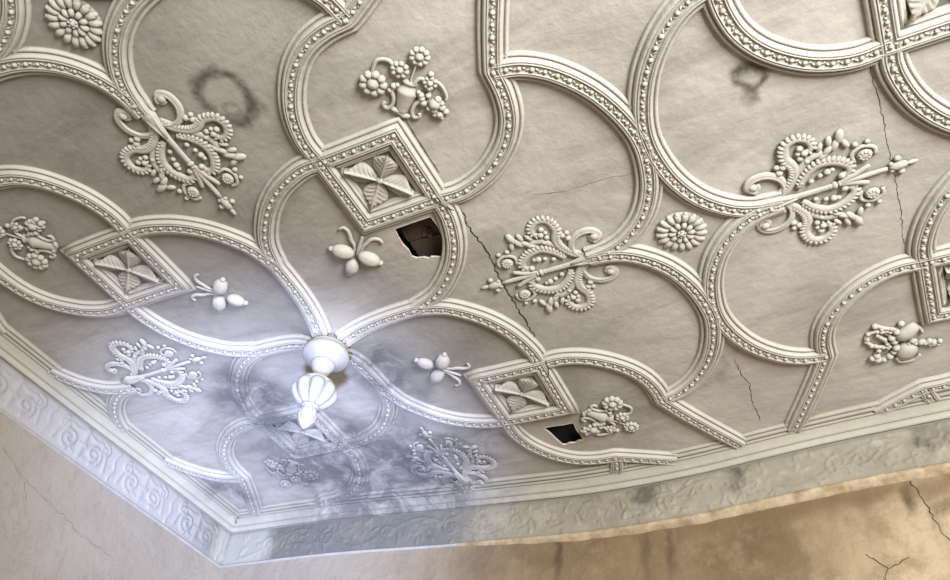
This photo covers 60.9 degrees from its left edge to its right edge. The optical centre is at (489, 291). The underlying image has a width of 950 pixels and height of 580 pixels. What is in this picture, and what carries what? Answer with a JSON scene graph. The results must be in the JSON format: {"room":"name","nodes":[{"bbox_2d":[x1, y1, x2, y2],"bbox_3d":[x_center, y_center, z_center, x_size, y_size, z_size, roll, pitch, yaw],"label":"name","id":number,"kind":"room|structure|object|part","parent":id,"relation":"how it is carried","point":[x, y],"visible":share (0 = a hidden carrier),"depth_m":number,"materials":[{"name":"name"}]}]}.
{"room":"historic interior","nodes":[
{"label":"historic interior","id":0,"kind":"room"},
{"bbox_2d":[0,413,218,579],"bbox_3d":[-2.505,1.401,2.204,0.002,3.853,3.864,-16,-49,22],"label":"wall","id":1,"kind":"structure","parent":0,"point":[58,522],"depth_m":3.76,"materials":[{"name":"paint"}]},
{"bbox_2d":[0,408,219,567],"bbox_3d":[-2.350,0.256,3.343,0.010,0.017,3.864,-16,-49,22],"label":"trim","id":2,"kind":"structure","parent":1,"relation":"attached to","point":[4,413],"depth_m":3.97,"materials":[{"name":"grey paint"}]},
{"bbox_2d":[0,359,230,564],"bbox_3d":[-2.334,0.184,3.411,0.018,0.204,3.864,-16,-49,22],"label":"trim","id":3,"kind":"structure","parent":1,"relation":"attached to","point":[20,398],"depth_m":4.01,"materials":[{"name":"paint"}]},
{"bbox_2d":[161,456,243,482],"bbox_3d":[-1.523,0.958,4.304,0.465,0.042,0.149,17,-45,-9],"label":"trim","id":4,"kind":"structure","parent":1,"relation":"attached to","point":[181,465],"depth_m":4.30,"materials":[{"name":"paint"}]},
{"bbox_2d":[216,416,262,515],"bbox_3d":[-1.306,0.914,4.242,0.255,0.058,0.942,12,-45,-4],"label":"trim","id":5,"kind":"structure","parent":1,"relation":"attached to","point":[229,435],"depth_m":4.20,"materials":[{"name":"paint"}]},
{"bbox_2d":[0,0,949,507],"bbox_3d":[-0.136,-0.450,2.717,4.968,0.236,4.086,-16,-49,22],"label":"ceiling","id":6,"kind":"structure","parent":0,"point":[725,116],"depth_m":2.90,"materials":[{"name":"paint"}]},
{"bbox_2d":[0,312,8,332],"bbox_3d":[-2.140,0.029,3.449,0.149,0.038,0.465,17,-45,-10],"label":"trim","id":7,"kind":"structure","parent":6,"relation":"attached to","point":[2,328],"depth_m":3.56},
{"bbox_2d":[0,0,31,61],"bbox_3d":[-1.740,-0.821,2.541,0.920,0.037,0.389,-16,-49,22],"label":"trim","id":8,"kind":"structure","parent":6,"relation":"attached to","point":[15,15],"depth_m":2.49,"materials":[{"name":"paint"}]},
{"bbox_2d":[0,216,58,269],"bbox_3d":[-1.804,-0.190,3.190,0.262,0.032,0.258,-11,-48,18],"label":"flower vase","id":9,"kind":"object","parent":6,"relation":"attached to","point":[36,260],"visible":1,"depth_m":3.18,"materials":[{"name":"paint"}]},
{"bbox_3d":[-1.928,-0.238,3.159,0.066,0.028,0.068,17,-45,-10],"label":"flower","id":10,"kind":"part","parent":9,"relation":"part of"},
{"bbox_3d":[-1.872,-0.220,3.174,0.078,0.007,0.008,19,-46,-11],"label":"stem","id":11,"kind":"part","parent":9,"relation":"part of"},
{"bbox_3d":[-1.840,-0.252,3.134,0.048,0.024,0.049,17,-45,-10],"label":"flower","id":12,"kind":"part","parent":9,"relation":"part of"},
{"bbox_3d":[-1.879,-0.189,3.202,0.059,0.027,0.059,1,-45,6],"label":"flower","id":13,"kind":"part","parent":9,"relation":"part of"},
{"bbox_3d":[-1.894,-0.150,3.247,0.046,0.013,0.089,-15,-49,21],"label":"stem","id":14,"kind":"part","parent":9,"relation":"part of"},
{"bbox_3d":[-1.827,-0.258,3.130,0.052,0.012,0.124,24,-47,-16],"label":"stem","id":15,"kind":"part","parent":9,"relation":"part of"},
{"bbox_3d":[-1.829,-0.123,3.260,0.090,0.031,0.092,17,-45,-10],"label":"flower","id":16,"kind":"part","parent":9,"relation":"part of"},
{"bbox_3d":[-1.780,-0.189,3.189,0.129,0.025,0.070,17,-45,-10],"label":"pot","id":17,"kind":"part","parent":9,"relation":"part of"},
{"bbox_3d":[-1.756,-0.218,3.160,0.110,0.019,0.041,17,-45,-10],"label":"handle","id":18,"kind":"part","parent":9,"relation":"part of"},
{"bbox_3d":[-1.786,-0.158,3.224,0.111,0.019,0.043,17,-45,-10],"label":"handle","id":19,"kind":"part","parent":9,"relation":"part of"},
{"bbox_2d":[0,262,129,317],"bbox_3d":[-2.073,-0.115,3.298,1.233,0.042,0.268,25,-47,-16],"label":"trim","id":20,"kind":"structure","parent":6,"relation":"attached to","point":[107,308],"depth_m":3.41,"materials":[{"name":"paint"}]},
{"bbox_2d":[0,164,132,237],"bbox_3d":[-1.955,-0.398,2.997,1.275,0.042,0.270,10,-45,-2],"label":"trim","id":21,"kind":"structure","parent":6,"relation":"attached to","point":[11,175],"depth_m":2.96,"materials":[{"name":"paint"}]},
{"bbox_2d":[45,0,102,48],"bbox_3d":[-1.273,-0.826,2.477,0.178,0.030,0.178,-11,-48,18],"label":"rosette","id":22,"kind":"object","parent":6,"relation":"attached to","point":[77,22],"visible":1,"depth_m":2.47,"materials":[{"name":"paint"}]},
{"bbox_2d":[0,46,150,118],"bbox_3d":[-1.603,-0.614,2.731,0.920,0.038,0.389,-16,-49,22],"label":"trim","id":23,"kind":"structure","parent":6,"relation":"attached to","point":[30,60],"depth_m":2.59,"materials":[{"name":"paint"}]},
{"bbox_2d":[47,367,142,394],"bbox_3d":[-1.870,0.433,3.818,0.443,0.040,0.154,12,-45,-5],"label":"trim","id":24,"kind":"structure","parent":6,"relation":"attached to","point":[70,378],"depth_m":3.81,"materials":[{"name":"paint"}]},
{"bbox_2d":[106,384,143,431],"bbox_3d":[-1.789,0.555,3.930,0.154,0.039,0.443,22,-47,-14],"label":"trim","id":25,"kind":"structure","parent":6,"relation":"attached to","point":[117,404],"depth_m":3.93,"materials":[{"name":"paint"}]},
{"bbox_2d":[59,223,197,309],"bbox_3d":[-1.451,-0.086,3.245,0.389,0.041,0.389,-16,-49,22],"label":"square panel","id":26,"kind":"object","parent":6,"relation":"attached to","point":[137,272],"visible":1,"depth_m":3.23,"materials":[{"name":"paint"}]},
{"bbox_3d":[-1.450,-0.098,3.257,0.180,0.001,0.180,-16,-49,22],"label":"panel","id":27,"kind":"part","parent":26,"relation":"part of","materials":[{"name":"paint"}]},
{"bbox_2d":[104,338,206,403],"bbox_3d":[-1.546,0.372,3.723,0.452,0.036,0.452,17,-45,-10],"label":"scrolling spray","id":28,"kind":"object","parent":6,"relation":"attached to","point":[135,364],"visible":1,"depth_m":3.70,"materials":[{"name":"paint"}]},
{"bbox_3d":[-1.605,0.391,3.747,0.264,0.029,0.060,-16,-49,21],"label":"stem","id":29,"kind":"part","parent":28,"relation":"part of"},
{"bbox_2d":[156,344,176,357],"bbox_3d":[-1.444,0.264,3.605,0.085,0.021,0.080,-16,-48,21],"label":"flower","id":30,"kind":"object","parent":28,"relation":"on","point":[167,353],"depth_m":3.60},
{"bbox_2d":[183,370,203,382],"bbox_3d":[-1.357,0.393,3.728,0.084,0.021,0.080,-16,-49,21],"label":"flower","id":31,"kind":"object","parent":28,"relation":"on","point":[192,375],"depth_m":3.72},
{"bbox_2d":[113,90,246,214],"bbox_3d":[-1.070,-0.489,2.788,0.452,0.031,0.452,17,-45,-10],"label":"scrolling spray","id":32,"kind":"object","parent":6,"relation":"attached to","point":[156,148],"visible":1,"depth_m":2.78,"materials":[{"name":"paint"}]},
{"bbox_3d":[-1.099,-0.532,2.747,0.060,0.029,0.264,-15,-49,22],"label":"stem","id":33,"kind":"part","parent":32,"relation":"part of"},
{"bbox_2d":[177,182,202,200],"bbox_3d":[-1.087,-0.359,2.926,0.080,0.021,0.084,-15,-49,22],"label":"flower","id":34,"kind":"object","parent":32,"relation":"on","point":[193,193],"depth_m":2.92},
{"bbox_2d":[216,167,243,186],"bbox_3d":[-0.910,-0.407,2.851,0.080,0.021,0.085,-15,-49,22],"label":"flower","id":35,"kind":"object","parent":32,"relation":"on","point":[227,178],"depth_m":2.85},
{"bbox_2d":[126,304,259,356],"bbox_3d":[-1.289,0.187,3.503,0.633,0.039,0.190,22,-47,-14],"label":"trim","id":36,"kind":"structure","parent":6,"relation":"attached to","point":[144,315],"depth_m":3.51,"materials":[{"name":"paint"}]},
{"bbox_2d":[124,214,282,269],"bbox_3d":[-1.095,-0.200,3.081,0.633,0.042,0.190,12,-45,-5],"label":"trim","id":37,"kind":"structure","parent":6,"relation":"attached to","point":[146,226],"depth_m":3.05,"materials":[{"name":"paint"}]},
{"bbox_2d":[190,273,248,312],"bbox_3d":[-1.101,0.017,3.297,0.235,0.043,0.214,18,-45,-9],"label":"cluster","id":38,"kind":"object","parent":6,"relation":"attached to","point":[220,286],"visible":1,"depth_m":3.29,"materials":[{"name":"paint"}]},
{"bbox_2d":[101,0,350,117],"bbox_3d":[-0.868,-0.820,2.424,0.920,0.037,0.389,-16,-49,22],"label":"trim","id":39,"kind":"structure","parent":6,"relation":"attached to","point":[123,19],"depth_m":2.49,"materials":[{"name":"paint"}]},
{"bbox_2d":[228,351,266,422],"bbox_3d":[-1.119,0.436,3.741,0.190,0.053,0.633,12,-45,-5],"label":"trim","id":40,"kind":"structure","parent":6,"relation":"attached to","point":[240,368],"depth_m":3.74,"materials":[{"name":"paint"}]},
{"bbox_2d":[247,334,311,357],"bbox_3d":[-0.871,0.248,3.450,0.381,0.119,0.095,-16,-49,22],"label":"trim","id":41,"kind":"structure","parent":6,"relation":"attached to","point":[288,342],"depth_m":3.47,"materials":[{"name":"paint"}]},
{"bbox_2d":[254,154,321,269],"bbox_3d":[-0.752,-0.294,2.936,0.190,0.038,0.633,22,-47,-14],"label":"trim","id":42,"kind":"structure","parent":6,"relation":"attached to","point":[297,170],"depth_m":2.90,"materials":[{"name":"paint"}]},
{"bbox_2d":[264,458,319,487],"bbox_3d":[-1.035,0.943,4.241,0.258,0.036,0.262,-11,-48,18],"label":"flower vase","id":43,"kind":"object","parent":6,"relation":"attached to","point":[292,467],"visible":1,"depth_m":4.23,"materials":[{"name":"paint"}]},
{"bbox_3d":[-1.121,0.950,4.263,0.123,0.012,0.059,18,-48,-9],"label":"stem","id":44,"kind":"part","parent":43,"relation":"part of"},
{"bbox_3d":[-1.119,0.963,4.272,0.049,0.024,0.048,18,-48,-9],"label":"flower","id":45,"kind":"part","parent":43,"relation":"part of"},
{"bbox_3d":[-1.076,0.903,4.213,0.041,0.019,0.110,18,-48,-9],"label":"handle","id":46,"kind":"part","parent":43,"relation":"part of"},
{"bbox_3d":[-1.092,1.030,4.330,0.068,0.028,0.066,18,-48,-9],"label":"flower","id":47,"kind":"part","parent":43,"relation":"part of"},
{"bbox_3d":[-1.036,0.925,4.225,0.070,0.025,0.129,18,-48,-9],"label":"pot","id":48,"kind":"part","parent":43,"relation":"part of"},
{"bbox_3d":[-1.027,0.998,4.293,0.059,0.027,0.059,1,-45,6],"label":"flower","id":49,"kind":"part","parent":43,"relation":"part of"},
{"bbox_3d":[-0.989,0.931,4.227,0.043,0.019,0.111,18,-48,-9],"label":"handle","id":50,"kind":"part","parent":43,"relation":"part of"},
{"bbox_3d":[-0.968,1.012,4.300,0.089,0.013,0.046,-15,-49,21],"label":"stem","id":51,"kind":"part","parent":43,"relation":"part of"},
{"bbox_3d":[-0.939,0.969,4.251,0.092,0.031,0.090,18,-48,-9],"label":"flower","id":52,"kind":"part","parent":43,"relation":"part of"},
{"bbox_2d":[266,257,331,337],"bbox_3d":[-0.762,0.030,3.210,0.095,0.110,0.380,-16,-49,22],"label":"trim","id":53,"kind":"structure","parent":6,"relation":"attached to","point":[313,313],"depth_m":3.23,"materials":[{"name":"paint"}]},
{"bbox_2d":[255,404,348,459],"bbox_3d":[-0.923,0.697,3.986,0.389,0.044,0.389,-16,-49,22],"label":"square panel","id":54,"kind":"object","parent":6,"relation":"attached to","point":[281,424],"visible":0.87,"depth_m":3.98,"materials":[{"name":"paint"}]},
{"bbox_3d":[-0.921,0.686,3.997,0.180,0.004,0.180,-16,-49,22],"label":"panel","id":55,"kind":"part","parent":54,"relation":"part of","materials":[{"name":"paint"}]},
{"bbox_2d":[291,332,349,428],"bbox_3d":[-0.677,0.354,3.194,0.194,0.455,0.194,-16,-49,22],"label":"pendant","id":56,"kind":"object","parent":6,"relation":"hanging from","point":[314,392],"visible":1,"depth_m":3.13,"materials":[{"name":"white paint"}]},
{"bbox_3d":[-0.684,0.402,3.146,0.176,0.118,0.176,1,-45,6],"label":"lamp shade","id":57,"kind":"part","parent":56,"relation":"part of","materials":[{"name":"white paint"}]},
{"bbox_2d":[277,0,381,165],"bbox_3d":[-0.372,-0.849,2.328,0.271,0.037,1.316,25,-47,-17],"label":"trim","id":58,"kind":"structure","parent":6,"relation":"attached to","point":[320,31],"depth_m":2.49,"materials":[{"name":"paint"}]},
{"bbox_2d":[328,226,383,275],"bbox_3d":[-0.505,-0.135,3.055,0.214,0.043,0.236,17,-46,-9],"label":"cluster","id":59,"kind":"object","parent":6,"relation":"attached to","point":[342,251],"visible":1,"depth_m":3.04,"materials":[{"name":"paint"}]},
{"bbox_2d":[341,388,398,448],"bbox_3d":[-0.552,0.619,3.834,0.190,0.060,0.633,22,-47,-14],"label":"trim","id":60,"kind":"structure","parent":6,"relation":"attached to","point":[386,416],"depth_m":3.84,"materials":[{"name":"paint"}]},
{"bbox_2d":[347,348,394,395],"bbox_3d":[-0.550,0.353,3.502,0.095,0.105,0.379,-16,-49,22],"label":"trim","id":61,"kind":"structure","parent":6,"relation":"attached to","point":[377,380],"depth_m":3.53,"materials":[{"name":"paint"}]},
{"bbox_2d":[304,115,452,234],"bbox_3d":[-0.379,-0.384,2.796,0.389,0.044,0.389,-16,-49,22],"label":"square panel","id":62,"kind":"object","parent":6,"relation":"attached to","point":[379,174],"visible":0.99,"depth_m":2.78,"materials":[{"name":"paint"}]},
{"bbox_3d":[-0.378,-0.395,2.807,0.180,0.003,0.180,-16,-49,22],"label":"panel","id":63,"kind":"part","parent":62,"relation":"part of","materials":[{"name":"paint"}]},
{"bbox_2d":[335,299,423,347],"bbox_3d":[-0.440,0.134,3.263,0.380,0.105,0.095,-16,-49,22],"label":"trim","id":64,"kind":"structure","parent":6,"relation":"attached to","point":[368,323],"depth_m":3.28,"materials":[{"name":"paint"}]},
{"bbox_2d":[359,46,448,119],"bbox_3d":[-0.267,-0.628,2.538,0.257,0.033,0.262,-11,-48,18],"label":"flower vase","id":65,"kind":"object","parent":6,"relation":"attached to","point":[372,83],"visible":1,"depth_m":2.53,"materials":[{"name":"paint"}]},
{"bbox_3d":[-0.364,-0.652,2.526,0.092,0.031,0.090,17,-45,-10],"label":"flower","id":66,"kind":"part","parent":65,"relation":"part of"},
{"bbox_3d":[-0.335,-0.699,2.482,0.089,0.013,0.046,-15,-49,21],"label":"stem","id":67,"kind":"part","parent":65,"relation":"part of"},
{"bbox_3d":[-0.313,-0.620,2.557,0.043,0.019,0.111,17,-45,-10],"label":"handle","id":68,"kind":"part","parent":65,"relation":"part of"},
{"bbox_3d":[-0.276,-0.683,2.487,0.059,0.027,0.059,35,-51,-25],"label":"flower","id":69,"kind":"part","parent":65,"relation":"part of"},
{"bbox_3d":[-0.267,-0.612,2.556,0.070,0.025,0.129,17,-45,-10],"label":"pot","id":70,"kind":"part","parent":65,"relation":"part of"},
{"bbox_3d":[-0.234,-0.677,2.491,0.008,0.007,0.078,19,-46,-11],"label":"stem","id":71,"kind":"part","parent":65,"relation":"part of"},
{"bbox_3d":[-0.226,-0.594,2.572,0.041,0.019,0.110,17,-45,-10],"label":"handle","id":72,"kind":"part","parent":65,"relation":"part of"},
{"bbox_3d":[-0.211,-0.714,2.447,0.068,0.028,0.066,17,-45,-10],"label":"flower","id":73,"kind":"part","parent":65,"relation":"part of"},
{"bbox_3d":[-0.176,-0.642,2.519,0.124,0.012,0.052,24,-47,-16],"label":"stem","id":74,"kind":"part","parent":65,"relation":"part of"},
{"bbox_3d":[-0.183,-0.650,2.509,0.049,0.024,0.048,17,-45,-10],"label":"flower","id":75,"kind":"part","parent":65,"relation":"part of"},
{"bbox_2d":[408,200,467,313],"bbox_3d":[-0.184,-0.118,3.036,0.190,0.049,0.633,12,-45,-5],"label":"trim","id":76,"kind":"structure","parent":6,"relation":"attached to","point":[448,273],"depth_m":3.02,"materials":[{"name":"paint"}]},
{"bbox_2d":[380,383,503,427],"bbox_3d":[-0.211,0.544,3.670,0.633,0.074,0.190,12,-45,-5],"label":"trim","id":77,"kind":"structure","parent":6,"relation":"attached to","point":[401,399],"depth_m":3.67,"materials":[{"name":"paint"}]},
{"bbox_2d":[414,352,470,386],"bbox_3d":[-0.179,0.338,3.460,0.220,0.049,0.221,-17,-50,23],"label":"cluster","id":78,"kind":"object","parent":6,"relation":"attached to","point":[442,362],"visible":1,"depth_m":3.44,"materials":[{"name":"paint"}]},
{"bbox_2d":[404,426,496,488],"bbox_3d":[-0.191,0.849,3.982,0.451,0.051,0.452,17,-45,-10],"label":"scrolling spray","id":79,"kind":"object","parent":6,"relation":"attached to","point":[467,465],"visible":1,"depth_m":3.96,"materials":[{"name":"paint"}]},
{"bbox_2d":[409,441,427,451],"bbox_3d":[-0.349,0.758,3.928,0.080,0.021,0.085,-13,-50,25],"label":"flower","id":80,"kind":"object","parent":79,"relation":"on","point":[419,447],"depth_m":3.92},
{"bbox_2d":[444,437,461,447],"bbox_3d":[-0.174,0.718,3.845,0.080,0.021,0.084,-13,-50,25],"label":"flower","id":81,"kind":"object","parent":79,"relation":"on","point":[449,441],"depth_m":3.84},
{"bbox_3d":[-0.163,0.898,4.018,0.060,0.029,0.264,-13,-50,25],"label":"stem","id":82,"kind":"part","parent":79,"relation":"part of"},
{"bbox_2d":[434,0,523,204],"bbox_3d":[0.017,-0.732,2.400,0.271,0.043,1.316,10,-45,-2],"label":"trim","id":83,"kind":"structure","parent":6,"relation":"attached to","point":[492,15],"depth_m":2.54,"materials":[{"name":"paint"}]},
{"bbox_2d":[412,298,545,367],"bbox_3d":[-0.017,0.151,3.255,0.633,0.062,0.190,22,-47,-14],"label":"trim","id":84,"kind":"structure","parent":6,"relation":"attached to","point":[525,342],"depth_m":3.22,"materials":[{"name":"paint"}]},
{"bbox_2d":[463,356,580,426],"bbox_3d":[0.143,0.443,3.493,0.389,0.056,0.389,-16,-49,22],"label":"square panel","id":85,"kind":"object","parent":6,"relation":"attached to","point":[516,392],"visible":1,"depth_m":3.48,"materials":[{"name":"paint"}]},
{"bbox_3d":[0.144,0.433,3.502,0.180,0.013,0.180,-16,-49,22],"label":"panel","id":86,"kind":"part","parent":85,"relation":"part of","materials":[{"name":"paint"}]},
{"bbox_2d":[481,215,619,312],"bbox_3d":[0.250,-0.092,3.015,0.452,0.048,0.452,17,-45,-9],"label":"scrolling spray","id":87,"kind":"object","parent":6,"relation":"attached to","point":[572,279],"visible":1,"depth_m":3.01,"materials":[{"name":"paint"}]},
{"bbox_2d":[496,250,517,268],"bbox_3d":[0.062,-0.120,3.018,0.084,0.021,0.080,-16,-53,22],"label":"flower","id":88,"kind":"object","parent":87,"relation":"on","point":[506,263],"depth_m":3.01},
{"bbox_2d":[515,287,536,304],"bbox_3d":[0.147,0.021,3.129,0.085,0.021,0.080,-16,-53,22],"label":"flower","id":89,"kind":"object","parent":87,"relation":"on","point":[524,294],"depth_m":3.12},
{"bbox_3d":[0.309,-0.106,2.987,0.264,0.029,0.060,-16,-53,22],"label":"stem","id":90,"kind":"part","parent":87,"relation":"part of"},
{"bbox_2d":[491,50,663,264],"bbox_3d":[0.355,-0.446,2.643,0.389,0.046,0.920,-16,-49,22],"label":"trim","id":91,"kind":"structure","parent":6,"relation":"attached to","point":[573,78],"depth_m":2.52,"materials":[{"name":"paint"}]},
{"bbox_2d":[580,395,638,435],"bbox_3d":[0.538,0.564,3.545,0.267,0.031,0.300,17,-47,-9],"label":"flower vase","id":92,"kind":"object","parent":6,"relation":"attached to","point":[610,403],"visible":1,"depth_m":3.53,"materials":[{"name":"paint"}]},
{"bbox_3d":[0.458,0.575,3.570,0.110,0.019,0.041,18,-47,-9],"label":"handle","id":93,"kind":"part","parent":92,"relation":"part of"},
{"bbox_3d":[0.482,0.548,3.539,0.129,0.025,0.070,18,-47,-9],"label":"pot","id":94,"kind":"part","parent":92,"relation":"part of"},
{"bbox_3d":[0.488,0.513,3.508,0.111,0.019,0.043,18,-47,-9],"label":"handle","id":95,"kind":"part","parent":92,"relation":"part of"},
{"bbox_3d":[0.526,0.611,3.598,0.059,0.012,0.123,18,-47,-9],"label":"stem","id":96,"kind":"part","parent":92,"relation":"part of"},
{"bbox_3d":[0.542,0.613,3.593,0.048,0.024,0.049,18,-47,-9],"label":"flower","id":97,"kind":"part","parent":92,"relation":"part of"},
{"bbox_3d":[0.531,0.482,3.467,0.090,0.031,0.092,18,-47,-9],"label":"flower","id":98,"kind":"part","parent":92,"relation":"part of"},
{"bbox_3d":[0.581,0.548,3.527,0.059,0.027,0.059,1,-45,6],"label":"flower","id":99,"kind":"part","parent":92,"relation":"part of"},
{"bbox_3d":[0.596,0.505,3.486,0.046,0.013,0.089,-15,-49,21],"label":"stem","id":100,"kind":"part","parent":92,"relation":"part of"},
{"bbox_3d":[0.630,0.598,3.568,0.066,0.028,0.068,18,-47,-9],"label":"flower","id":101,"kind":"part","parent":92,"relation":"part of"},
{"bbox_2d":[588,243,724,404],"bbox_3d":[0.714,0.120,3.121,0.389,0.085,0.920,-16,-49,22],"label":"trim","id":102,"kind":"structure","parent":6,"relation":"attached to","point":[682,275],"depth_m":3.00,"materials":[{"name":"paint"}]},
{"bbox_2d":[656,211,707,250],"bbox_3d":[0.675,-0.207,2.829,0.178,0.030,0.178,-16,-49,22],"label":"rosette","id":103,"kind":"object","parent":6,"relation":"attached to","point":[683,230],"visible":1,"depth_m":2.82,"materials":[{"name":"paint"}]},
{"bbox_2d":[627,0,783,217],"bbox_3d":[0.634,-0.524,2.527,0.389,0.046,0.920,-16,-49,22],"label":"trim","id":104,"kind":"structure","parent":6,"relation":"attached to","point":[664,26],"depth_m":2.53,"materials":[{"name":"paint"}]},
{"bbox_2d":[698,195,826,364],"bbox_3d":[0.993,0.036,3.011,0.389,0.070,0.920,-16,-49,22],"label":"trim","id":105,"kind":"structure","parent":6,"relation":"attached to","point":[716,254],"depth_m":2.98,"materials":[{"name":"paint"}]},
{"bbox_2d":[702,0,889,75],"bbox_3d":[0.546,-0.881,2.179,1.316,0.044,0.271,25,-47,-17],"label":"trim","id":106,"kind":"structure","parent":6,"relation":"attached to","point":[729,19],"depth_m":2.31,"materials":[{"name":"paint"}]},
{"bbox_2d":[743,128,918,244],"bbox_3d":[1.077,-0.334,2.662,0.452,0.038,0.452,17,-45,-10],"label":"scrolling spray","id":107,"kind":"object","parent":6,"relation":"attached to","point":[808,210],"visible":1,"depth_m":2.64,"materials":[{"name":"paint"}]},
{"bbox_3d":[1.017,-0.316,2.685,0.264,0.029,0.060,-17,-50,21],"label":"stem","id":108,"kind":"part","parent":107,"relation":"part of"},
{"bbox_2d":[849,138,877,163],"bbox_3d":[1.179,-0.446,2.547,0.085,0.021,0.080,-17,-50,21],"label":"flower","id":109,"kind":"object","parent":107,"relation":"on","point":[864,154],"depth_m":2.54,"materials":[{"name":"paint"}]},
{"bbox_2d":[858,186,885,207],"bbox_3d":[1.266,-0.313,2.665,0.084,0.021,0.080,-17,-50,21],"label":"flower","id":110,"kind":"object","parent":107,"relation":"on","point":[873,193],"depth_m":2.65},
{"bbox_2d":[864,320,942,363],"bbox_3d":[1.602,0.199,3.134,0.290,0.042,0.227,2,-45,6],"label":"relief","id":111,"kind":"object","parent":6,"relation":"attached to","point":[905,352],"visible":1,"depth_m":3.12,"materials":[{"name":"paint"}]},
{"bbox_2d":[894,342,921,362],"bbox_3d":[1.644,0.242,3.167,0.105,0.032,0.117,18,-48,-9],"label":"leaf","id":112,"kind":"object","parent":111,"relation":"on","point":[905,352],"depth_m":3.15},
{"bbox_2d":[863,0,949,62],"bbox_3d":[1.203,-0.832,2.141,0.389,0.042,0.389,-16,-49,22],"label":"square panel","id":113,"kind":"object","parent":6,"relation":"attached to","point":[927,22],"visible":1,"depth_m":2.23,"materials":[{"name":"paint"}]},
{"bbox_3d":[1.204,-0.844,2.153,0.180,0.002,0.180,-16,-49,22],"label":"panel","id":114,"kind":"part","parent":113,"relation":"part of","materials":[{"name":"paint"}]},
{"bbox_2d":[873,44,949,136],"bbox_3d":[1.365,-0.560,2.398,0.633,0.037,0.190,22,-47,-14],"label":"trim","id":115,"kind":"structure","parent":6,"relation":"attached to","point":[896,73],"depth_m":2.38,"materials":[{"name":"paint"}]},
{"bbox_2d":[906,168,949,264],"bbox_3d":[1.534,-0.308,2.635,0.190,0.044,0.633,12,-45,-5],"label":"trim","id":116,"kind":"structure","parent":6,"relation":"attached to","point":[927,221],"depth_m":2.71,"materials":[{"name":"paint"}]},
{"bbox_2d":[911,243,949,325],"bbox_3d":[1.730,-0.044,2.877,0.389,0.042,0.389,-16,-49,22],"label":"square panel","id":117,"kind":"object","parent":6,"relation":"attached to","point":[933,304],"visible":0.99,"depth_m":2.92,"materials":[{"name":"paint"}]},
{"bbox_3d":[1.732,-0.056,2.888,0.180,0.004,0.180,-16,-49,22],"label":"panel","id":118,"kind":"part","parent":117,"relation":"part of","materials":[{"name":"paint"}]},
{"bbox_2d":[216,473,949,579],"bbox_3d":[0.531,2.128,2.527,4.824,3.853,0.101,-15,-49,21],"label":"wall","id":119,"kind":"structure","parent":0,"point":[901,530],"depth_m":3.39,"materials":[{"name":"paint"}]},
{"bbox_2d":[323,500,334,506],"bbox_3d":[-0.874,1.141,4.399,0.095,0.036,0.053,-27,-54,30],"label":"trim","id":120,"kind":"structure","parent":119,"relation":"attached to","point":[325,501],"depth_m":4.39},
{"bbox_2d":[220,543,457,567],"bbox_3d":[-0.830,1.394,4.263,1.474,0.046,0.013,-13,-48,19],"label":"trim","id":121,"kind":"structure","parent":119,"relation":"attached to","point":[452,544],"depth_m":4.25,"materials":[{"name":"grey paint"}]},
{"bbox_2d":[312,445,369,508],"bbox_3d":[-0.756,0.985,4.236,0.232,0.050,0.679,19,-46,-11],"label":"trim","id":122,"kind":"structure","parent":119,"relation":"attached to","point":[360,471],"depth_m":4.22,"materials":[{"name":"paint"}]},
{"bbox_2d":[450,477,467,492],"bbox_3d":[-0.137,0.978,4.093,0.099,0.036,0.114,-10,-47,17],"label":"trim","id":123,"kind":"structure","parent":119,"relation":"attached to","point":[454,483],"depth_m":4.09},
{"bbox_2d":[451,476,474,491],"bbox_3d":[-0.124,0.974,4.086,0.098,0.037,0.113,-22,-52,27],"label":"trim","id":124,"kind":"structure","parent":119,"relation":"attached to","point":[469,488],"depth_m":4.08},
{"bbox_2d":[0,321,949,533],"bbox_3d":[-0.486,0.502,3.632,6.215,0.137,3.094,13,-45,-5],"label":"trim","id":125,"kind":"structure","parent":119,"relation":"attached to","point":[857,421],"depth_m":3.90,"materials":[{"name":"beige paint"}]},
{"bbox_2d":[221,420,949,564],"bbox_3d":[0.688,0.930,3.715,4.824,0.263,0.105,-15,-49,21],"label":"trim","id":126,"kind":"structure","parent":119,"relation":"attached to","point":[928,444],"depth_m":3.77,"materials":[{"name":"paint"}]},
{"bbox_2d":[500,421,677,464],"bbox_3d":[0.433,0.736,3.735,0.859,0.050,0.250,13,-45,-5],"label":"trim","id":127,"kind":"structure","parent":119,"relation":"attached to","point":[517,433],"depth_m":3.72,"materials":[{"name":"paint"}]},
{"bbox_2d":[606,457,626,473],"bbox_3d":[0.595,0.806,3.775,0.101,0.037,0.143,-1,-45,9],"label":"trim","id":128,"kind":"structure","parent":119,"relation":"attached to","point":[615,466],"depth_m":3.77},
{"bbox_2d":[538,347,746,448],"bbox_3d":[0.694,0.433,3.411,1.066,0.047,0.261,23,-47,-15],"label":"trim","id":129,"kind":"structure","parent":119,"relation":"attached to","point":[655,387],"depth_m":3.33,"materials":[{"name":"paint"}]},
{"bbox_2d":[458,461,949,545],"bbox_3d":[1.331,0.843,3.373,3.330,0.103,0.056,-17,-50,22],"label":"trim","id":130,"kind":"structure","parent":119,"relation":"attached to","point":[932,470],"depth_m":3.47,"materials":[{"name":"paint"}]},
{"bbox_2d":[783,253,927,432],"bbox_3d":[1.342,0.217,3.164,0.260,0.076,1.046,11,-45,-4],"label":"trim","id":131,"kind":"structure","parent":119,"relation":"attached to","point":[824,324],"depth_m":3.08,"materials":[{"name":"paint"}]},
{"bbox_2d":[871,371,949,415],"bbox_3d":[1.866,0.282,3.165,0.246,0.059,0.798,21,-46,-13],"label":"trim","id":132,"kind":"structure","parent":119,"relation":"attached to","point":[908,393],"depth_m":3.29,"materials":[{"name":"paint"}]},
{"bbox_2d":[918,389,940,403],"bbox_3d":[1.794,0.416,3.298,0.096,0.038,0.096,-29,-55,31],"label":"trim","id":133,"kind":"structure","parent":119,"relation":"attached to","point":[934,395],"depth_m":3.29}
]}

